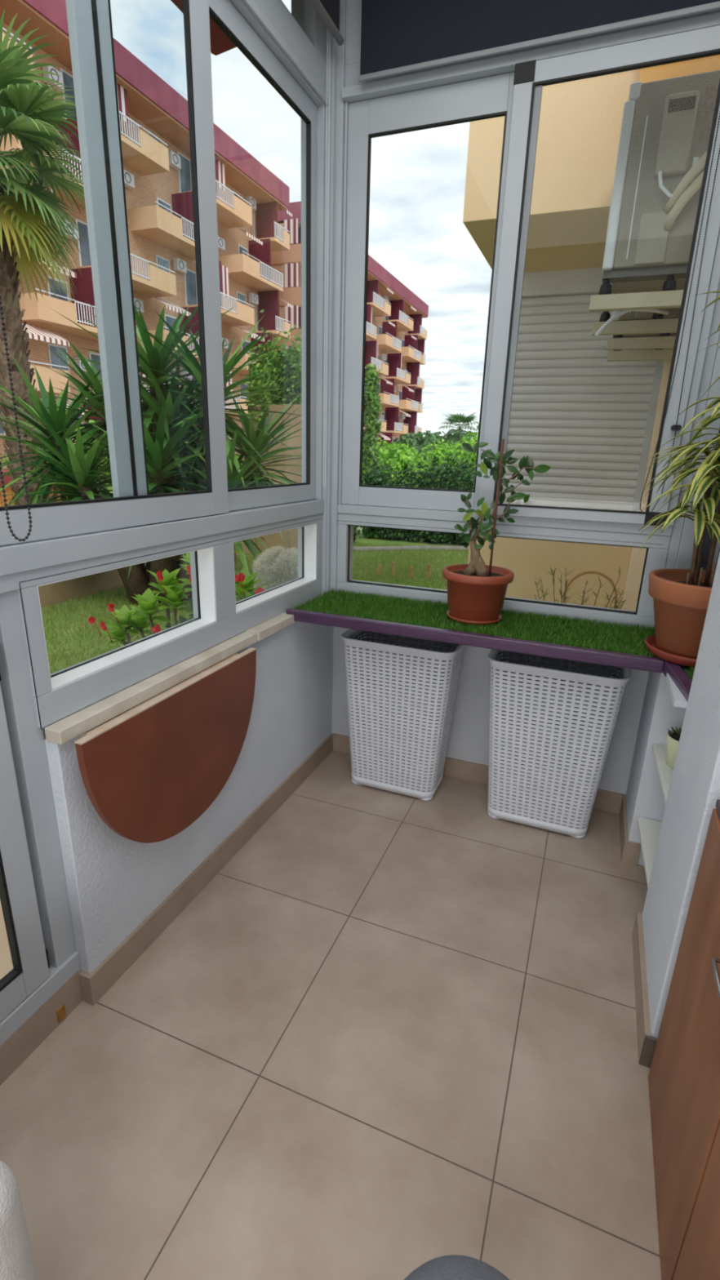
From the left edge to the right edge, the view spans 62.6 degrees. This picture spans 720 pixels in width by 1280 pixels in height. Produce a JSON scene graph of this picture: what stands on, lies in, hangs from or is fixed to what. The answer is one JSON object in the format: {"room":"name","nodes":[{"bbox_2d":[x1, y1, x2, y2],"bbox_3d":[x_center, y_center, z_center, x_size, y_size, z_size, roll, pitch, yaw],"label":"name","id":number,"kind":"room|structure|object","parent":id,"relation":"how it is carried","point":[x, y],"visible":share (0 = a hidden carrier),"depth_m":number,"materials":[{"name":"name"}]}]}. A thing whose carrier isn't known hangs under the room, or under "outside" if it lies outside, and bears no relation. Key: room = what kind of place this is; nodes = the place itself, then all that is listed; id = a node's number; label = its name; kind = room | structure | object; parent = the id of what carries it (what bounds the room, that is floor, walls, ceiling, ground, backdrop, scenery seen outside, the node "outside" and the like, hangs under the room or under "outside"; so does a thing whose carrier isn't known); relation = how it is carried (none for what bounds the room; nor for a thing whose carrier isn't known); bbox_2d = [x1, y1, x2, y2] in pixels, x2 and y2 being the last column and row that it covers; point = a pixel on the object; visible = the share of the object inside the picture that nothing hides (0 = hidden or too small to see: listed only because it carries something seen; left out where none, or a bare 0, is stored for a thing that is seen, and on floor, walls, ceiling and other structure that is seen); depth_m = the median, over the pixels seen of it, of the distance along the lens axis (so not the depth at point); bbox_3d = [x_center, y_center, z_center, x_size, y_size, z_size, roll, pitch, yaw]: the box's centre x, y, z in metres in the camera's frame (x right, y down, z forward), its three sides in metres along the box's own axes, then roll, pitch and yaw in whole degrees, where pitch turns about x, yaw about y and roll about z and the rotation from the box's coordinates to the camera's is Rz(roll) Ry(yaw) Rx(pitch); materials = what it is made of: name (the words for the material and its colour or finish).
{"room":"sunroom","nodes":[
{"label":"sunroom","id":0,"kind":"room"},
{"bbox_2d":[42,597,333,973],"bbox_3d":[-0.522,0.413,2.361,0.150,0.835,1.672,8,19,20],"label":"wall","id":1,"kind":"structure","parent":0,"point":[114,882],"depth_m":2.06,"materials":[{"name":"white paint"}]},
{"bbox_2d":[0,0,328,729],"bbox_3d":[-0.863,-0.889,0.924,0.112,2.430,3.635,8,19,20],"label":"window","id":2,"kind":"structure","parent":1,"relation":"in","point":[66,540],"depth_m":1.73,"materials":[{"name":"white metal"}]},
{"bbox_2d":[0,590,80,1045],"bbox_3d":[-1.203,0.681,0.644,0.106,1.112,2.028,8,19,20],"label":"door","id":3,"kind":"structure","parent":2,"relation":"attached to","point":[34,900],"depth_m":1.48,"materials":[{"name":"white metal"}]},
{"bbox_2d":[309,0,343,45],"bbox_3d":[-0.447,-2.058,1.216,0.069,0.298,2.100,8,19,20],"label":"roller blind","id":4,"kind":"object","parent":2,"relation":"attached to","point":[328,11],"visible":1,"depth_m":2.10,"materials":[{"name":"blue fabric"}]},
{"bbox_2d":[0,292,32,541],"bbox_3d":[-0.684,-1.103,0.960,0.006,1.882,0.058,8,19,20],"label":"chain","id":5,"kind":"object","parent":4,"relation":"hanging from","point":[2,317],"visible":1,"depth_m":1.20,"materials":[{"name":"black"}]},
{"bbox_2d":[323,28,330,487],"bbox_3d":[-0.134,-1.548,2.370,0.004,1.819,0.024,8,19,20],"label":"chain","id":6,"kind":"object","parent":4,"relation":"hanging from","point":[326,28],"visible":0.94,"depth_m":2.36,"materials":[{"name":"white"}]},
{"bbox_2d":[74,647,256,843],"bbox_3d":[-0.570,0.366,1.897,0.068,0.480,0.814,8,19,20],"label":"folding table","id":7,"kind":"object","parent":1,"relation":"attached to","point":[153,768],"visible":0.97,"depth_m":1.79,"materials":[{"name":"brown laminate"}]},
{"bbox_2d":[0,733,333,1085],"bbox_3d":[-0.855,1.045,1.545,0.054,0.110,3.688,8,19,20],"label":"baseboard","id":8,"kind":"structure","parent":1,"relation":"attached to","point":[83,986],"depth_m":1.88,"materials":[{"name":"beige tile"}]},
{"bbox_2d":[56,1004,66,1022],"bbox_3d":[-0.831,1.038,1.646,0.005,0.040,0.024,8,19,20],"label":"air vent","id":9,"kind":"object","parent":8,"relation":"attached to","point":[61,1013],"visible":1,"depth_m":1.64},
{"bbox_2d":[44,612,296,744],"bbox_3d":[-0.526,0.069,2.000,0.058,0.039,1.228,8,19,20],"label":"window sill","id":10,"kind":"structure","parent":1,"relation":"on","point":[68,728],"depth_m":1.76,"materials":[{"name":"beige stone"}]},
{"bbox_2d":[0,751,661,1279],"bbox_3d":[0.072,1.271,1.302,1.980,0.120,3.820,8,19,20],"label":"floor","id":11,"kind":"structure","parent":0,"point":[393,1034],"depth_m":1.54,"materials":[{"name":"beige tile"}]},
{"bbox_2d":[0,1160,38,1279],"bbox_3d":[-0.942,1.029,0.668,0.670,0.670,0.835,8,19,20],"label":"armchair","id":12,"kind":"object","parent":11,"relation":"on","point":[17,1262],"visible":1,"depth_m":0.86,"materials":[{"name":"white fabric"}]},
{"bbox_2d":[340,628,464,800],"bbox_3d":[0.194,0.337,2.806,0.542,0.749,0.322,8,19,20],"label":"laundry basket","id":13,"kind":"object","parent":11,"relation":"on","point":[411,775],"visible":0.98,"depth_m":2.69,"materials":[{"name":"white plastic"}]},
{"bbox_2d":[404,1254,509,1279],"bbox_3d":[0.139,1.113,0.826,0.273,0.475,0.273,8,19,20],"label":"pouffe","id":14,"kind":"object","parent":11,"relation":"on","point":[452,1267],"visible":1,"depth_m":0.84,"materials":[{"name":"grey fabric"}]},
{"bbox_2d":[487,648,631,838],"bbox_3d":[0.813,0.431,2.568,0.553,0.749,0.322,8,19,20],"label":"laundry basket","id":15,"kind":"object","parent":11,"relation":"on","point":[540,803],"visible":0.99,"depth_m":2.45,"materials":[{"name":"white plastic"}]},
{"bbox_2d":[648,799,719,1279],"bbox_3d":[0.708,0.954,0.777,0.444,0.838,1.319,8,19,20],"label":"cabinet","id":16,"kind":"object","parent":11,"relation":"on","point":[684,1074],"visible":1,"depth_m":1.17,"materials":[{"name":"brown wood"}]},
{"bbox_2d":[442,564,514,621],"bbox_3d":[0.476,-0.191,2.430,0.286,0.193,0.286,8,19,20],"label":"pot","id":17,"kind":"object","parent":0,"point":[474,593],"depth_m":2.35,"materials":[{"name":"ceramic"}]},
{"bbox_2d":[315,596,648,794],"bbox_3d":[0.603,0.271,2.868,1.850,0.860,0.140,8,19,20],"label":"wall","id":18,"kind":"structure","parent":0,"point":[468,736],"depth_m":2.80,"materials":[{"name":"white paint"}]},
{"bbox_2d":[321,0,346,595],"bbox_3d":[-0.148,-1.397,2.593,0.166,2.440,0.155,8,19,20],"label":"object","id":19,"kind":"structure","parent":18,"relation":"on","point":[337,53],"depth_m":2.50,"materials":[{"name":"white metal"}]},
{"bbox_2d":[333,733,622,813],"bbox_3d":[0.520,0.646,2.933,1.431,0.100,0.012,8,19,20],"label":"baseboard","id":20,"kind":"structure","parent":18,"relation":"attached to","point":[606,801],"depth_m":2.91,"materials":[{"name":"beige tile"}]},
{"bbox_2d":[285,608,692,708],"bbox_3d":[0.509,-0.013,2.303,1.712,0.046,0.778,8,19,20],"label":"shelf","id":21,"kind":"object","parent":18,"relation":"on","point":[679,684],"visible":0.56,"depth_m":2.19,"materials":[{"name":"purple wood"}]},
{"bbox_2d":[293,588,694,681],"bbox_3d":[0.509,-0.026,2.285,1.705,0.039,0.754,8,19,20],"label":"artificial turf","id":22,"kind":"object","parent":21,"relation":"on","point":[616,637],"visible":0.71,"depth_m":2.41,"materials":[{"name":"green plastic"}]},
{"bbox_2d":[442,439,551,625],"bbox_3d":[0.499,-0.421,2.338,0.286,0.707,0.333,-14,24,-41],"label":"potted ficus","id":23,"kind":"object","parent":22,"relation":"on","point":[477,590],"visible":1,"depth_m":2.32,"materials":[{"name":"ceramic"}]},
{"bbox_2d":[637,290,719,667],"bbox_3d":[1.199,-0.533,1.877,0.546,1.240,0.511,8,19,20],"label":"dracaena","id":24,"kind":"object","parent":22,"relation":"on","point":[681,597],"visible":0.94,"depth_m":1.93,"materials":[{"name":"plant"}]},
{"bbox_2d":[648,568,712,659],"bbox_3d":[1.165,-0.081,2.024,0.364,0.264,0.364,8,19,20],"label":"pot","id":25,"kind":"object","parent":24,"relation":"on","point":[681,600],"depth_m":1.96,"materials":[{"name":"ceramic"}]},
{"bbox_2d":[336,0,719,629],"bbox_3d":[0.625,-1.281,2.300,1.504,2.438,0.124,8,19,20],"label":"window","id":26,"kind":"structure","parent":18,"relation":"in","point":[509,85],"depth_m":2.25,"materials":[{"name":"white metal"}]},
{"bbox_2d":[359,0,719,82],"bbox_3d":[0.614,-2.190,1.915,1.350,0.414,0.069,8,19,20],"label":"roller blind","id":27,"kind":"object","parent":26,"relation":"attached to","point":[398,37],"visible":1,"depth_m":2.03,"materials":[{"name":"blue fabric"}]},
{"bbox_2d":[640,112,719,514],"bbox_3d":[1.125,-1.361,1.965,0.082,1.860,0.020,8,19,20],"label":"chain","id":28,"kind":"object","parent":27,"relation":"hanging from","point":[719,113],"visible":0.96,"depth_m":2.03,"materials":[{"name":"black"}]},
{"bbox_2d":[670,424,681,431],"bbox_3d":[1.147,-0.770,2.150,0.033,0.019,0.027,8,19,20],"label":"chain tensioner","id":29,"kind":"object","parent":26,"relation":"attached to","point":[673,428],"visible":0.93,"depth_m":2.14,"materials":[{"name":"black plastic"}]},
{"bbox_2d":[695,430,719,570],"bbox_3d":[1.403,-1.166,2.013,0.170,2.440,0.020,8,19,20],"label":"window","id":30,"kind":"structure","parent":18,"relation":"in","point":[707,544],"depth_m":2.28,"materials":[{"name":"white metal"}]},
{"bbox_2d":[626,671,686,866],"bbox_3d":[1.255,0.455,2.369,0.245,0.848,0.361,8,19,20],"label":"shelving unit","id":31,"kind":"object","parent":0,"point":[645,798],"depth_m":2.27,"materials":[{"name":"smooth white painted plaster"}]},
{"bbox_2d":[619,794,651,1061],"bbox_3d":[0.983,0.917,2.128,0.057,0.100,1.245,8,19,20],"label":"baseboard","id":32,"kind":"structure","parent":31,"relation":"attached to","point":[629,851],"depth_m":1.84,"materials":[{"name":"beige tile"}]},
{"bbox_2d":[642,552,719,1039],"bbox_3d":[1.066,-0.474,1.232,0.365,3.300,0.465,8,19,20],"label":"wall pillar","id":33,"kind":"structure","parent":0,"point":[694,791],"depth_m":1.55,"materials":[{"name":"white paint"}]},
{"bbox_2d":[638,1035,657,1067],"bbox_3d":[0.763,1.091,1.569,0.030,0.098,0.006,8,19,20],"label":"trim","id":34,"kind":"structure","parent":33,"relation":"attached to","point":[649,1042],"depth_m":1.57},
{"bbox_3d":[0.166,-1.972,0.220,2.250,0.120,3.940,8,19,20],"label":"ceiling","id":35,"kind":"structure","parent":0,"visible":0},
{"bbox_2d":[170,0,236,55],"bbox_3d":[-1.084,-1.966,0.579,0.338,0.420,3.647,8,19,20],"label":"roof eave","id":36,"kind":"object","parent":35,"relation":"attached to","point":[220,43],"visible":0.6,"depth_m":2.22},
{"label":"outside","id":37,"kind":"structure","parent":0,"visible":0},
{"bbox_3d":[9.900,-18.770,65.936,150.000,0.100,190.000,8,19,20],"label":"ground","id":38,"kind":"structure","parent":37,"visible":0},
{"bbox_2d":[0,900,13,979],"bbox_3d":[-1.603,1.356,1.425,0.950,0.250,2.950,8,19,20],"label":"patio","id":39,"kind":"structure","parent":38,"relation":"on","point":[6,962],"depth_m":2.00,"materials":[{"name":"tile"}]},
{"bbox_2d":[0,468,67,506],"bbox_3d":[-6.264,-2.125,9.990,1.020,1.400,3.000,8,19,20],"label":"garden shed","id":40,"kind":"object","parent":38,"relation":"on","point":[6,478],"visible":0.04,"depth_m":9.81,"materials":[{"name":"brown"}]},
{"bbox_2d":[0,8,85,505],"bbox_3d":[-4.416,-3.700,7.445,2.675,6.071,2.731,16,22,37],"label":"fan palm","id":41,"kind":"object","parent":38,"relation":"on","point":[28,221],"visible":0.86,"depth_m":7.05,"materials":[{"name":"green plant"}]},
{"bbox_2d":[0,417,248,497],"bbox_3d":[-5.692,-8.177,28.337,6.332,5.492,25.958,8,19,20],"label":"broadleaf tree","id":42,"kind":"object","parent":38,"relation":"on","point":[90,420],"visible":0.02,"depth_m":19.02,"materials":[{"name":"green plant"}]},
{"bbox_2d":[0,0,293,472],"bbox_3d":[-17.929,-18.048,29.142,11.950,19.500,39.650,8,19,20],"label":"apartment block","id":43,"kind":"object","parent":38,"relation":"on","point":[153,117],"visible":0.42,"depth_m":31.75,"materials":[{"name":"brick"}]},
{"bbox_2d":[50,68,58,81],"bbox_3d":[-13.408,-24.786,25.997,0.057,0.451,0.454,8,19,20],"label":"fan grille","id":44,"kind":"object","parent":43,"relation":"attached to","point":[55,77],"depth_m":26.00,"materials":[{"name":"white plastic"}]},
{"bbox_2d":[124,172,131,183],"bbox_3d":[-11.924,-23.737,30.404,0.057,0.451,0.454,8,19,20],"label":"fan grille","id":45,"kind":"object","parent":43,"relation":"attached to","point":[127,175],"depth_m":30.41,"materials":[{"name":"white plastic"}]},
{"bbox_2d":[134,300,140,309],"bbox_3d":[-12.086,-18.215,32.171,0.057,0.451,0.454,8,19,20],"label":"fan grille","id":46,"kind":"object","parent":43,"relation":"attached to","point":[137,303],"depth_m":32.17,"materials":[{"name":"white plastic"}]},
{"bbox_2d":[38,537,256,607],"bbox_3d":[-3.410,-0.676,6.427,0.180,0.970,12.600,8,19,20],"label":"wall","id":47,"kind":"structure","parent":38,"relation":"on","point":[53,593],"depth_m":6.77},
{"bbox_2d":[253,404,302,551],"bbox_3d":[-1.301,-2.505,9.743,0.900,2.550,0.150,8,19,20],"label":"wall","id":48,"kind":"structure","parent":38,"relation":"on","point":[290,537],"depth_m":9.48,"materials":[{"name":"beige paint"}]},
{"bbox_2d":[271,200,428,462],"bbox_3d":[-3.329,-28.807,64.092,11.950,19.500,34.400,8,19,20],"label":"apartment block","id":49,"kind":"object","parent":38,"relation":"on","point":[395,338],"visible":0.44,"depth_m":65.55,"materials":[{"name":"concrete"}]},
{"bbox_2d":[362,363,382,484],"bbox_3d":[0.308,-4.703,14.587,0.632,3.872,0.576,1,18,-3],"label":"climbing vine","id":50,"kind":"object","parent":38,"relation":"on","point":[373,406],"visible":0.59,"depth_m":14.25,"materials":[{"name":"green plant"}]},
{"bbox_2d":[361,436,429,488],"bbox_3d":[0.540,-4.581,16.766,3.025,2.333,1.743,8,19,20],"label":"shrub","id":51,"kind":"object","parent":38,"relation":"on","point":[396,459],"visible":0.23,"depth_m":16.10,"materials":[{"name":"green plant"}]},
{"bbox_2d":[386,430,455,467],"bbox_3d":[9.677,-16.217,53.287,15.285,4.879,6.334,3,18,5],"label":"broadleaf tree","id":52,"kind":"object","parent":38,"relation":"on","point":[417,441],"visible":0.06,"depth_m":51.96,"materials":[{"name":"green plant"}]},
{"bbox_2d":[414,448,457,479],"bbox_3d":[3.451,-7.320,25.938,4.100,2.113,4.071,8,19,20],"label":"palm","id":53,"kind":"object","parent":38,"relation":"on","point":[415,448],"visible":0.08,"depth_m":25.75,"materials":[{"name":"green plant"}]},
{"bbox_2d":[416,431,478,488],"bbox_3d":[2.978,-4.963,17.887,3.117,2.513,1.891,8,19,20],"label":"shrub","id":54,"kind":"object","parent":38,"relation":"on","point":[453,450],"visible":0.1,"depth_m":17.45,"materials":[{"name":"green plant"}]},
{"bbox_2d":[437,412,479,449],"bbox_3d":[7.182,-13.955,42.719,3.213,4.730,2.935,8,19,20],"label":"fan palm","id":55,"kind":"object","parent":38,"relation":"on","point":[455,437],"visible":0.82,"depth_m":41.82,"materials":[{"name":"green plant"}]},
{"bbox_2d":[450,440,476,490],"bbox_3d":[3.842,-4.107,15.525,3.090,2.371,1.731,8,19,20],"label":"shrub","id":56,"kind":"object","parent":38,"relation":"on","point":[471,455],"visible":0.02,"depth_m":15.44,"materials":[{"name":"green plant"}]},
{"bbox_2d":[464,423,479,442],"bbox_3d":[8.225,-9.415,30.043,6.654,4.690,4.242,9,19,23],"label":"broadleaf tree","id":57,"kind":"object","parent":38,"relation":"on","point":[467,432],"visible":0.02,"depth_m":30.07,"materials":[{"name":"green plant"}]},
{"bbox_3d":[-0.825,0.473,4.321,1.450,0.210,1.650,8,19,20],"label":"planting bed","id":58,"kind":"object","parent":38,"relation":"on","visible":0},
{"bbox_2d":[88,542,265,645],"bbox_3d":[-1.044,-0.082,3.609,1.298,1.294,0.454,9,19,22],"label":"flowering shrub","id":59,"kind":"object","parent":58,"relation":"on","point":[137,618],"depth_m":3.57,"materials":[{"name":"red plant"}]},
{"bbox_2d":[88,616,102,636],"bbox_3d":[-1.656,-0.083,3.704,0.052,0.146,0.062,8,19,20],"label":"flower","id":60,"kind":"object","parent":59,"relation":"on","point":[91,620],"depth_m":3.67,"materials":[{"name":"red plant"}]},
{"bbox_2d":[99,621,112,643],"bbox_3d":[-1.569,-0.042,3.672,0.063,0.152,0.050,-10,21,-33],"label":"flower","id":61,"kind":"object","parent":59,"relation":"on","point":[102,624],"depth_m":3.65,"materials":[{"name":"red plant"}]},
{"bbox_2d":[107,603,119,623],"bbox_3d":[-1.498,-0.160,3.616,0.049,0.142,0.059,8,19,20],"label":"flower","id":62,"kind":"object","parent":59,"relation":"on","point":[111,606],"depth_m":3.60,"materials":[{"name":"red plant"}]},
{"bbox_2d":[151,624,160,632],"bbox_3d":[-1.193,-0.024,3.519,0.067,0.153,0.052,-14,23,-40],"label":"flower","id":63,"kind":"object","parent":59,"relation":"on","point":[157,628],"depth_m":3.50,"materials":[{"name":"red plant"}]},
{"bbox_2d":[155,571,166,595],"bbox_3d":[-1.139,-0.327,3.418,0.050,0.151,0.052,8,19,20],"label":"flower","id":64,"kind":"object","parent":59,"relation":"on","point":[159,575],"depth_m":3.39,"materials":[{"name":"red plant"}]},
{"bbox_2d":[186,565,191,575],"bbox_3d":[-0.940,-0.347,3.317,0.054,0.151,0.057,-2,18,-13],"label":"flower","id":65,"kind":"object","parent":59,"relation":"on","point":[188,568],"depth_m":3.29,"materials":[{"name":"red plant"}]},
{"bbox_2d":[235,572,244,597],"bbox_3d":[-0.642,-0.292,3.205,0.068,0.151,0.052,-13,23,-39],"label":"flower","id":66,"kind":"object","parent":59,"relation":"on","point":[241,577],"depth_m":3.19,"materials":[{"name":"red plant"}]},
{"bbox_2d":[254,586,265,594],"bbox_3d":[-0.522,-0.219,3.189,0.069,0.140,0.061,8,19,20],"label":"flower","id":67,"kind":"object","parent":59,"relation":"on","point":[259,590],"depth_m":3.16,"materials":[{"name":"red plant"}]},
{"bbox_2d":[252,545,297,590],"bbox_3d":[-0.553,-0.154,4.324,0.466,1.070,0.467,-5,19,-20],"label":"shrub","id":68,"kind":"object","parent":58,"relation":"on","point":[277,565],"visible":0.28,"depth_m":4.07,"materials":[{"name":"white plant"}]},
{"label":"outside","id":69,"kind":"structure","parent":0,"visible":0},
{"bbox_2d":[40,530,468,674],"bbox_3d":[0.287,-0.117,5.844,7.200,0.090,14.000,8,19,20],"label":"lawn","id":70,"kind":"structure","parent":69,"point":[71,640],"depth_m":6.70,"materials":[{"name":"plant"}]},
{"bbox_2d":[0,297,302,605],"bbox_3d":[-2.300,-1.961,6.363,3.962,3.287,2.906,5,18,10],"label":"yucca","id":71,"kind":"object","parent":70,"relation":"on","point":[169,415],"visible":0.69,"depth_m":6.03,"materials":[{"name":"green plant"}]},
{"bbox_2d":[244,309,301,431],"bbox_3d":[-1.367,-3.487,9.977,1.021,3.875,1.226,8,19,20],"label":"tree","id":72,"kind":"object","parent":70,"relation":"on","point":[286,373],"visible":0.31,"depth_m":9.51,"materials":[{"name":"green plant"}]},
{"bbox_2d":[353,377,368,541],"bbox_3d":[-0.343,-3.308,10.588,0.641,3.118,1.167,8,19,20],"label":"clipped hedge","id":73,"kind":"object","parent":70,"relation":"on","point":[356,531],"visible":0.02,"depth_m":10.94,"materials":[{"name":"green plant"}]},
{"bbox_2d":[377,564,381,575],"bbox_3d":[0.268,-0.985,8.401,0.040,0.180,0.030,8,19,20],"label":"peg","id":74,"kind":"object","parent":70,"relation":"on","point":[378,565],"visible":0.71,"depth_m":8.38,"materials":[{"name":"brown wood"}]},
{"bbox_2d":[391,561,395,577],"bbox_3d":[0.473,-0.978,8.317,0.040,0.230,0.030,8,19,20],"label":"peg","id":75,"kind":"object","parent":70,"relation":"on","point":[393,566],"visible":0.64,"depth_m":8.30,"materials":[{"name":"brown wood"}]},
{"bbox_2d":[352,545,468,551],"bbox_3d":[1.940,-1.577,10.570,5.192,0.120,0.666,2,18,0],"label":"stone kerb","id":76,"kind":"object","parent":70,"relation":"on","point":[411,547],"visible":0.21,"depth_m":10.60,"materials":[{"name":"grey stone"}]},
{"bbox_2d":[408,566,413,578],"bbox_3d":[0.718,-0.938,8.295,0.040,0.180,0.030,8,19,20],"label":"peg","id":77,"kind":"object","parent":70,"relation":"on","point":[411,567],"visible":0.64,"depth_m":8.28,"materials":[{"name":"wood"}]},
{"bbox_2d":[360,446,475,546],"bbox_3d":[2.899,-2.638,10.988,5.880,1.877,0.830,8,19,20],"label":"clipped hedge","id":78,"kind":"object","parent":70,"relation":"on","point":[375,477],"visible":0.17,"depth_m":11.45,"materials":[{"name":"green plant"}]},
{"bbox_2d":[426,564,431,579],"bbox_3d":[0.956,-0.940,8.240,0.040,0.230,0.030,8,19,20],"label":"peg","id":79,"kind":"object","parent":70,"relation":"on","point":[428,566],"visible":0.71,"depth_m":8.22,"materials":[{"name":"brown wood"}]},
{"bbox_2d":[533,566,626,608],"bbox_3d":[1.427,0.002,3.992,0.622,1.036,0.378,8,19,20],"label":"desert shrub","id":80,"kind":"object","parent":70,"relation":"on","point":[566,582],"visible":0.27,"depth_m":3.95,"materials":[{"name":"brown plant"}]},
{"bbox_2d":[462,54,719,610],"bbox_3d":[2.026,-2.818,3.621,2.380,6.640,3.580,8,19,20],"label":"neighbouring wing","id":81,"kind":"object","parent":70,"relation":"on","point":[593,420],"depth_m":4.07},
{"bbox_2d":[502,293,656,511],"bbox_3d":[1.524,-1.667,4.231,0.985,1.430,0.022,8,19,20],"label":"roller shutter","id":82,"kind":"object","parent":81,"relation":"hanging from","point":[579,414],"depth_m":4.22,"materials":[{"name":"beige plastic"}]},
{"bbox_2d":[611,307,680,337],"bbox_3d":[1.759,-2.186,3.560,0.398,0.656,0.840,8,19,20],"label":"wall bracket","id":83,"kind":"object","parent":81,"relation":"attached to","point":[674,313],"visible":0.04,"depth_m":3.33,"materials":[{"name":"grey metal"}]},
{"bbox_2d":[602,70,719,293],"bbox_3d":[1.332,-1.908,2.652,0.398,0.656,0.840,8,19,20],"label":"air conditioner","id":84,"kind":"object","parent":81,"relation":"on","point":[666,125],"visible":0.91,"depth_m":2.33,"materials":[{"name":"beige metal"}]},
{"bbox_2d":[594,308,669,337],"bbox_3d":[1.279,-1.488,2.777,0.340,0.132,0.037,1,18,-3],"label":"hose","id":85,"kind":"object","parent":84,"relation":"attached to","point":[611,319],"visible":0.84,"depth_m":2.76,"materials":[{"name":"white plastic"}]},
{"bbox_2d":[657,170,672,197],"bbox_3d":[1.190,-1.748,2.278,0.095,0.108,0.023,11,20,27],"label":"power cable","id":86,"kind":"object","parent":84,"relation":"attached to","point":[661,186],"visible":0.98,"depth_m":2.28,"materials":[{"name":"white plastic"}]},
{"bbox_2d":[663,151,707,231],"bbox_3d":[1.341,-1.728,2.236,0.329,0.284,0.094,8,19,20],"label":"pipe","id":87,"kind":"object","parent":84,"relation":"attached to","point":[683,193],"visible":0.8,"depth_m":2.25,"materials":[{"name":"beige plastic"}]},
{"bbox_3d":[1.396,-0.628,1.744,0.150,3.300,0.774,8,19,20],"label":"wall niche","id":88,"kind":"object","parent":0,"visible":0},
{"bbox_2d":[636,816,662,887],"bbox_3d":[1.113,0.766,2.089,0.230,0.018,0.404,8,19,20],"label":"shelf","id":89,"kind":"object","parent":88,"relation":"attached to","point":[649,829],"visible":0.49,"depth_m":2.17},
{"bbox_2d":[651,743,673,804],"bbox_3d":[1.121,0.464,1.992,0.230,0.018,0.404,8,19,20],"label":"shelf","id":90,"kind":"object","parent":88,"relation":"attached to","point":[664,771],"visible":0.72,"depth_m":2.03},
{"bbox_2d":[666,726,681,768],"bbox_3d":[1.105,0.376,2.030,0.120,0.125,0.121,17,23,40],"label":"potted succulent","id":91,"kind":"object","parent":90,"relation":"on","point":[673,739],"visible":0.24,"depth_m":2.02,"materials":[{"name":"ceramic"}]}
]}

